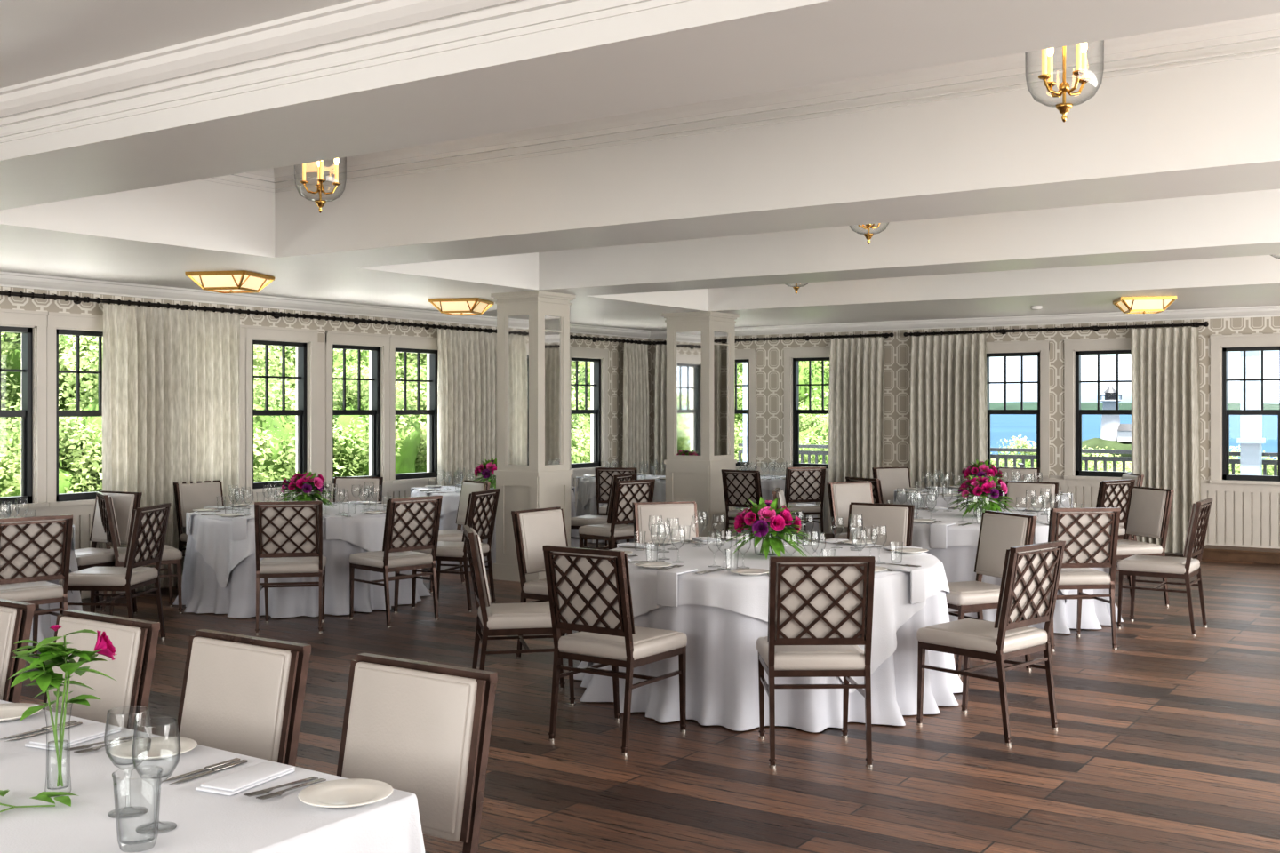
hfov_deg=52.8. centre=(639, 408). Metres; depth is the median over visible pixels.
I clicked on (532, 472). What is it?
pillar
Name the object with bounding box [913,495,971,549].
place settings
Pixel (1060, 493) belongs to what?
place settings
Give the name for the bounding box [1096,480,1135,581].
dining chair
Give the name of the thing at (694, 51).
ceiling beam
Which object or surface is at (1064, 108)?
pendant lamp
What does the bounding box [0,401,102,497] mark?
leafy tree
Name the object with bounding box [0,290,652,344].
curtain rod
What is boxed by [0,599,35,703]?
dining chair
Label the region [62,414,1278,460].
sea
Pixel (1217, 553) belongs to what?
baseboard
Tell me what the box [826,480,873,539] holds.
dining chair
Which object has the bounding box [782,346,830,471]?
window
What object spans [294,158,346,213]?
pendant lamp
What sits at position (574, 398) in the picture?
leafy tree
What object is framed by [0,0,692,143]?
trim
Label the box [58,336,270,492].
leafy tree
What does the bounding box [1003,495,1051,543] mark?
place settings
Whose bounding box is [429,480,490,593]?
dining chair
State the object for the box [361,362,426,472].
leafy tree
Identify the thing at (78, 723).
table knife
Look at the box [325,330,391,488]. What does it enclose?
window
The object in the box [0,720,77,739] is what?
table knife
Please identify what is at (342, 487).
dining chair
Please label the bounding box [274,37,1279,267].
ceiling beam
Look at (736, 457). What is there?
leafy tree
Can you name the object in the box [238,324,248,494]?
window
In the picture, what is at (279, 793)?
fork
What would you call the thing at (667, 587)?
place settings
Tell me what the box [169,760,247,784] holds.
table knife
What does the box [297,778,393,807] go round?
bread plate
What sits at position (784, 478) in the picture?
place settings
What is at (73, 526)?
place settings
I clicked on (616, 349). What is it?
wall
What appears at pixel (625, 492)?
dining chair
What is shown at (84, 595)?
baseboard
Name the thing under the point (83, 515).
trim
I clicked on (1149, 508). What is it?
dining chair
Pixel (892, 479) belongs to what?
dining chair
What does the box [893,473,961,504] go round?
place settings
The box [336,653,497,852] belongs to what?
dining chair
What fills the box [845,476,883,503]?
dining chair
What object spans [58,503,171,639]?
dining chair
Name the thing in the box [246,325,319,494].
window
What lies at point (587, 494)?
tablecloth
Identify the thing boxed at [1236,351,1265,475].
porch post
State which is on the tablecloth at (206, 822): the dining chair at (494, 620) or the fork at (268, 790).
the fork at (268, 790)
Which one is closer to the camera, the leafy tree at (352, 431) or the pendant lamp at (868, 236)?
the pendant lamp at (868, 236)
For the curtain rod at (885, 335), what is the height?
0.070 m
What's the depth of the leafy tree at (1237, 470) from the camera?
23.30 m
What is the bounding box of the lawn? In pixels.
[991,458,1270,471]
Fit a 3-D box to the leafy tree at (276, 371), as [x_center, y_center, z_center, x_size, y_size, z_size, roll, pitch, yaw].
[-11.037,0.422,29.408,6.600,7.517,5.916,0,0,3]
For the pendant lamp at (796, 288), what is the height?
0.670 m
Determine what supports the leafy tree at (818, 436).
on the lawn
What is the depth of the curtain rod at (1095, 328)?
15.13 m
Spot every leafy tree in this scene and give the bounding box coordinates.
[0,331,94,434]
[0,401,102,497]
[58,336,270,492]
[58,336,295,426]
[253,345,334,409]
[253,366,354,482]
[253,374,343,441]
[333,349,426,399]
[333,360,426,477]
[336,349,426,364]
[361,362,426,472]
[571,360,588,395]
[571,360,590,424]
[571,361,583,380]
[571,385,590,463]
[571,392,590,463]
[571,398,583,439]
[734,362,743,438]
[734,419,743,461]
[734,447,743,462]
[799,360,829,428]
[799,401,828,463]
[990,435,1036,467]
[1024,445,1127,471]
[1120,462,1131,471]
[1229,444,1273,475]
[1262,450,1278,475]
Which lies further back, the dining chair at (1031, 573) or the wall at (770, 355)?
the wall at (770, 355)
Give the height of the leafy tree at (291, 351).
6.634 m
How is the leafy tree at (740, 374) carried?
on the lawn
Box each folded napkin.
[24,723,120,751]
[195,761,295,796]
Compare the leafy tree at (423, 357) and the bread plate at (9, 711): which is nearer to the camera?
the bread plate at (9, 711)
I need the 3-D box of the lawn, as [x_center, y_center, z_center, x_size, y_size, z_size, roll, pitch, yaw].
[0.591,2.440,18.859,140.000,0.400,92.000,0,0,34]
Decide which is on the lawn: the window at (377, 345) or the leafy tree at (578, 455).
the leafy tree at (578, 455)
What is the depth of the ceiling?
10.49 m
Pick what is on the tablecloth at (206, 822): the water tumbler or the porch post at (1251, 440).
the water tumbler
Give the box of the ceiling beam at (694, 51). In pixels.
[0,0,1279,210]
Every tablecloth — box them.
[0,700,425,852]
[28,538,82,646]
[172,503,431,618]
[410,485,579,571]
[573,538,962,732]
[576,475,665,543]
[736,475,824,540]
[895,488,1070,509]
[912,508,1123,633]
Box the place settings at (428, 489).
[410,470,575,503]
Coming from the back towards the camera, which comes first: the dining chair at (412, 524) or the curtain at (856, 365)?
the curtain at (856, 365)
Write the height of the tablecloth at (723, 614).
0.768 m
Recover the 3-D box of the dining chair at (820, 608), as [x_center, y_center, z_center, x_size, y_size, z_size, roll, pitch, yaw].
[0.822,1.157,6.142,0.478,0.968,0.593,0,0,-2]
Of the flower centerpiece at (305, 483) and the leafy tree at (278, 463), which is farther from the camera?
the leafy tree at (278, 463)
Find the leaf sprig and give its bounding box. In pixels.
[0,789,78,812]
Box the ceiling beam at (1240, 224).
[538,189,1279,295]
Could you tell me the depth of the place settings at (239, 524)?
10.43 m
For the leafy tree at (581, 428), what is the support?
on the lawn
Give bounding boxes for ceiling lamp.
[184,270,274,293]
[428,297,494,315]
[1112,296,1176,313]
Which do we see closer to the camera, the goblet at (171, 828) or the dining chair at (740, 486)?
the goblet at (171, 828)
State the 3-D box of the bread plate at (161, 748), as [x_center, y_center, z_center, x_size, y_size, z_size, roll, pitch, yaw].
[-1.229,0.864,3.260,0.208,0.017,0.208,0,0,34]
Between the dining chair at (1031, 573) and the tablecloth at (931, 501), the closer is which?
the dining chair at (1031, 573)
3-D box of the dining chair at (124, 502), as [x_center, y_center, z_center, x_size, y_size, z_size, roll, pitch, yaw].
[-4.355,1.157,10.214,0.478,0.968,0.593,0,0,29]
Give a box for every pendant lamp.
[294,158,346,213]
[785,283,807,294]
[849,223,888,244]
[1024,40,1103,122]
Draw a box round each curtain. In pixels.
[101,304,239,593]
[437,328,496,486]
[622,343,649,475]
[654,344,666,475]
[827,337,884,533]
[909,334,987,487]
[1130,327,1200,553]
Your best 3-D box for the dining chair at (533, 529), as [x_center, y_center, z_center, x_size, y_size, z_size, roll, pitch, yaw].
[-0.468,1.157,8.494,0.593,0.968,0.478,0,0,36]
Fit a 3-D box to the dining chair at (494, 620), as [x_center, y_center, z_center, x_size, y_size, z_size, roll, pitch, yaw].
[-0.689,1.157,7.277,0.593,0.968,0.478,0,0,-11]
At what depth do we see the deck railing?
17.87 m
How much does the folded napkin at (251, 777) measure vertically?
0.014 m
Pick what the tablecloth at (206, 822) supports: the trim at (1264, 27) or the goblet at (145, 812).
the goblet at (145, 812)
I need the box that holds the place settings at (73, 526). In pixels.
[0,501,75,551]
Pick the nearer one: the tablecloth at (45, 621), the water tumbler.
the water tumbler
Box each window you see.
[0,308,48,511]
[47,312,103,507]
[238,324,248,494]
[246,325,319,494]
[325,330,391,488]
[389,335,438,484]
[569,346,609,471]
[734,348,756,470]
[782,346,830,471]
[986,340,1049,479]
[1063,337,1131,480]
[1209,333,1279,485]
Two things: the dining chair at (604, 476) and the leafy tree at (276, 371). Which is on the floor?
the dining chair at (604, 476)
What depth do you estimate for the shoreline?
1542.29 m
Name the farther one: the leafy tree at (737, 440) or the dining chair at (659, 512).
the leafy tree at (737, 440)
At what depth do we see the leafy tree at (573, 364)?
37.53 m
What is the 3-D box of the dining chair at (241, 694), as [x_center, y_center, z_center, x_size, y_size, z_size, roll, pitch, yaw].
[-1.300,1.157,3.559,0.478,0.968,0.593,0,0,34]
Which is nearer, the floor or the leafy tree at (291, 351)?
the floor
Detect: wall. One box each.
[0,286,647,548]
[648,316,1279,546]
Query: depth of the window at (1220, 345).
14.27 m
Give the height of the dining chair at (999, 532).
0.968 m
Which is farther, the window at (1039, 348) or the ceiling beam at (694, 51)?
the window at (1039, 348)
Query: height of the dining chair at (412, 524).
0.968 m
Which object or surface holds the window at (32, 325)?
in the wall at (616, 349)
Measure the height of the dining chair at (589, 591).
0.968 m
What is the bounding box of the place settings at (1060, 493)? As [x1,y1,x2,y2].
[1058,489,1072,508]
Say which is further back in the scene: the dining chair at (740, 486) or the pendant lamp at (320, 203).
the dining chair at (740, 486)
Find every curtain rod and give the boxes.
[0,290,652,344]
[652,332,894,344]
[903,321,1208,336]
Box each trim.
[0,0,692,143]
[0,271,1279,339]
[0,470,595,549]
[201,13,1279,192]
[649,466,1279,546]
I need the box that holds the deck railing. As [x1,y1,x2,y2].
[738,443,1278,475]
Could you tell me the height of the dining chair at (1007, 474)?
0.968 m
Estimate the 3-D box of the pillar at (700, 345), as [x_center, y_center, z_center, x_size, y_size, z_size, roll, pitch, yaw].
[0.711,0.266,15.084,0.660,2.749,0.660,0,0,34]
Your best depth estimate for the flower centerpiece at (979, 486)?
10.32 m
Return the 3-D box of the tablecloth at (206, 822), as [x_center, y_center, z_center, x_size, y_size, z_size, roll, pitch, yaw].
[-2.025,1.258,3.240,3.036,0.765,1.229,0,0,34]
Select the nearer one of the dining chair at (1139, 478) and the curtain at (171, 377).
the curtain at (171, 377)
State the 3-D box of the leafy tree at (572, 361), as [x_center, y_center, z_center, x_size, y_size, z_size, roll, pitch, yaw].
[-3.211,0.546,38.083,4.819,6.029,4.292,0,0,-40]
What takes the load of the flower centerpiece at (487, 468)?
on the tablecloth at (450, 501)
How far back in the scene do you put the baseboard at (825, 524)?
14.27 m
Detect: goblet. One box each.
[104,705,151,817]
[131,720,180,833]
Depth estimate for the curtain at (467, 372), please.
15.01 m
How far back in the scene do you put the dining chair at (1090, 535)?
8.79 m
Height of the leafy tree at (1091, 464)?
2.785 m
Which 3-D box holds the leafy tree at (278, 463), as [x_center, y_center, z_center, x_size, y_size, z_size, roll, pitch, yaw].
[-6.373,1.428,21.453,3.428,4.355,3.824,0,0,-25]
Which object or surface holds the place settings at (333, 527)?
on the tablecloth at (219, 576)
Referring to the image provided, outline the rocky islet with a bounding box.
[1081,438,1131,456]
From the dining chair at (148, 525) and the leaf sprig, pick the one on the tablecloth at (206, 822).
the leaf sprig
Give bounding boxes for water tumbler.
[112,767,163,846]
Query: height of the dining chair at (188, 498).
0.968 m
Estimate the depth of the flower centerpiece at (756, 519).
7.53 m
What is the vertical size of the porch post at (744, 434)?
3.040 m
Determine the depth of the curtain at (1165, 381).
14.45 m
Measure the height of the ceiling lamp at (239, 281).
0.156 m
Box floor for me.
[19,533,1279,852]
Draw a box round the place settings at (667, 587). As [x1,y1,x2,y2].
[613,511,768,607]
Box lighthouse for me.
[1099,384,1131,442]
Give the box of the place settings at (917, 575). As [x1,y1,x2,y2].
[797,538,928,604]
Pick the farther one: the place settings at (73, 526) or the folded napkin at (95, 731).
the place settings at (73, 526)
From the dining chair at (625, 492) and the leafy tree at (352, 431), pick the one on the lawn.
the leafy tree at (352, 431)
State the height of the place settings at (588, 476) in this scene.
0.380 m
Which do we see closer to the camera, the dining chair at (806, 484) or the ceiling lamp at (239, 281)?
the ceiling lamp at (239, 281)
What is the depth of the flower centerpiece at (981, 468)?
13.28 m
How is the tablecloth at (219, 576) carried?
on the floor
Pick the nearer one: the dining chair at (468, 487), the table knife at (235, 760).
the table knife at (235, 760)
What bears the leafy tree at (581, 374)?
on the lawn
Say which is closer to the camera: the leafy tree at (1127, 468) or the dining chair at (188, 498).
the dining chair at (188, 498)
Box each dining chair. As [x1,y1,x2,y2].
[0,514,72,655]
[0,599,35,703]
[42,609,159,732]
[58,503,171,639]
[74,490,142,614]
[96,492,183,615]
[173,480,223,589]
[175,629,311,766]
[254,501,326,635]
[332,477,383,503]
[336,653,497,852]
[349,496,442,627]
[411,488,500,612]
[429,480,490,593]
[462,525,575,705]
[511,506,581,662]
[542,545,687,755]
[570,472,635,549]
[578,479,655,550]
[595,467,637,547]
[632,501,698,543]
[721,469,773,539]
[756,556,875,768]
[770,466,825,540]
[772,488,785,539]
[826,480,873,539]
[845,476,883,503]
[847,502,914,546]
[872,466,911,503]
[916,540,1065,745]
[945,510,1037,677]
[996,467,1039,483]
[1004,480,1058,511]
[1048,507,1120,650]
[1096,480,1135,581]
[1113,486,1173,606]
[1116,498,1212,635]
[1118,472,1143,559]
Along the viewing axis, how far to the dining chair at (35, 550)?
8.10 m
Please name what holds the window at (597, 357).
in the wall at (616, 349)
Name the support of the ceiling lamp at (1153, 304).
attached to the ceiling
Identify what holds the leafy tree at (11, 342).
on the lawn
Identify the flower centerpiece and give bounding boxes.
[272,471,334,506]
[472,457,496,488]
[721,496,811,559]
[948,475,1016,517]
[957,459,1005,488]
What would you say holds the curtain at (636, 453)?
hanging from the curtain rod at (77, 300)
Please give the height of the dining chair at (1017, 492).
0.968 m
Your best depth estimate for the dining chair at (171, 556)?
10.24 m
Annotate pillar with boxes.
[491,290,575,582]
[662,311,739,539]
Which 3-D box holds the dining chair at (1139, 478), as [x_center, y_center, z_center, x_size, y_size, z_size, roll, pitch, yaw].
[4.832,1.157,13.342,0.593,0.968,0.478,0,0,1]
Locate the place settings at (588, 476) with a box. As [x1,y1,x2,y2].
[576,459,665,491]
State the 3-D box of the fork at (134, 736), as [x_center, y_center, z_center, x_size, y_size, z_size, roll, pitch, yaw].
[-1.395,0.868,3.344,0.024,0.008,0.195,0,0,37]
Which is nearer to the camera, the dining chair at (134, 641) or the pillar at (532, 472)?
the dining chair at (134, 641)
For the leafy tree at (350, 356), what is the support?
on the lawn
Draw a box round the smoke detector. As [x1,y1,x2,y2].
[1031,305,1042,310]
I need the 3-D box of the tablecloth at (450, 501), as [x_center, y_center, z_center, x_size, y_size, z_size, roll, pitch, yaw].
[-1.580,1.256,13.903,1.975,0.768,1.986,0,0,34]
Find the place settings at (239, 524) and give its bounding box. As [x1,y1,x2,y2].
[185,489,254,540]
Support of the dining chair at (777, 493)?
on the floor
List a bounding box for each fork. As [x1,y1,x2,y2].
[64,735,137,751]
[73,736,143,753]
[243,776,318,797]
[256,778,326,799]
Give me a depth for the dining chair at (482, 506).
10.58 m
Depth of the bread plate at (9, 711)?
3.70 m
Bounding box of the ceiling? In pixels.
[0,0,1279,330]
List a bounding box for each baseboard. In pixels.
[80,584,176,599]
[818,521,1279,554]
[1201,544,1279,564]
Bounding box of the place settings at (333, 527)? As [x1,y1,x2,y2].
[322,485,386,540]
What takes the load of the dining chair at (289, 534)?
on the floor
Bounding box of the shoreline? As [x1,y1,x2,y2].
[989,401,1279,409]
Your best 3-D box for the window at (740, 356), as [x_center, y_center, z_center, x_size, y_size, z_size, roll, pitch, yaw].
[1.230,0.048,17.854,0.940,1.725,0.260,0,0,34]
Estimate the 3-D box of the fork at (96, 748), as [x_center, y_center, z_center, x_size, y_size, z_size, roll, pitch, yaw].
[-1.367,0.868,3.325,0.024,0.008,0.195,0,0,32]
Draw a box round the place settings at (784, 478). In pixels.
[739,460,792,479]
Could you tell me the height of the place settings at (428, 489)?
0.381 m
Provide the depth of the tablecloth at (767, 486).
15.82 m
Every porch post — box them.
[739,362,747,462]
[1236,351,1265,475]
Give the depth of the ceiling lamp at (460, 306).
13.00 m
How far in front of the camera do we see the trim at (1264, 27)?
6.98 m
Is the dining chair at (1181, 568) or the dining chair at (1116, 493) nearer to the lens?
the dining chair at (1181, 568)
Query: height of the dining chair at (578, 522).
0.968 m
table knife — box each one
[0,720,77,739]
[3,721,82,742]
[160,758,240,783]
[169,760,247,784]
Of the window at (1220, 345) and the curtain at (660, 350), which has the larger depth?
the curtain at (660, 350)
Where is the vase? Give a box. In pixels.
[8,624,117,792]
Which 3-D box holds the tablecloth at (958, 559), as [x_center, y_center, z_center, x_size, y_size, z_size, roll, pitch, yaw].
[2.762,1.256,10.421,2.148,0.768,2.104,0,0,34]
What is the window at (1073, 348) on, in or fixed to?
in the wall at (770, 355)
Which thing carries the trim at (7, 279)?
attached to the wall at (616, 349)
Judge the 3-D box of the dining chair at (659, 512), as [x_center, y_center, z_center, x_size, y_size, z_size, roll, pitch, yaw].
[0.267,1.157,9.049,0.478,0.968,0.593,0,0,-19]
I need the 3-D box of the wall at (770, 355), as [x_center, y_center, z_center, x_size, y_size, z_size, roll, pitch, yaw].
[5.659,-0.110,14.925,13.600,3.500,0.200,0,0,34]
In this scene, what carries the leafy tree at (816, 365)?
on the lawn
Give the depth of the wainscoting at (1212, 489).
14.21 m
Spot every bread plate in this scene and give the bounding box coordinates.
[0,703,41,722]
[109,736,197,759]
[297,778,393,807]
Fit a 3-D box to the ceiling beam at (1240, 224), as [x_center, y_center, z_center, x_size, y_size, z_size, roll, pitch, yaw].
[3.665,-1.535,9.430,10.600,0.850,0.750,0,0,34]
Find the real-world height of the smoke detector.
0.035 m
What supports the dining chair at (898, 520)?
on the floor
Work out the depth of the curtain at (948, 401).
15.88 m
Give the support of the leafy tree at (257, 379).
on the lawn
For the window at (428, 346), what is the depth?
14.59 m
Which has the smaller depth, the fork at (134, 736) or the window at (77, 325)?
the fork at (134, 736)
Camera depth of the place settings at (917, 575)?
6.96 m

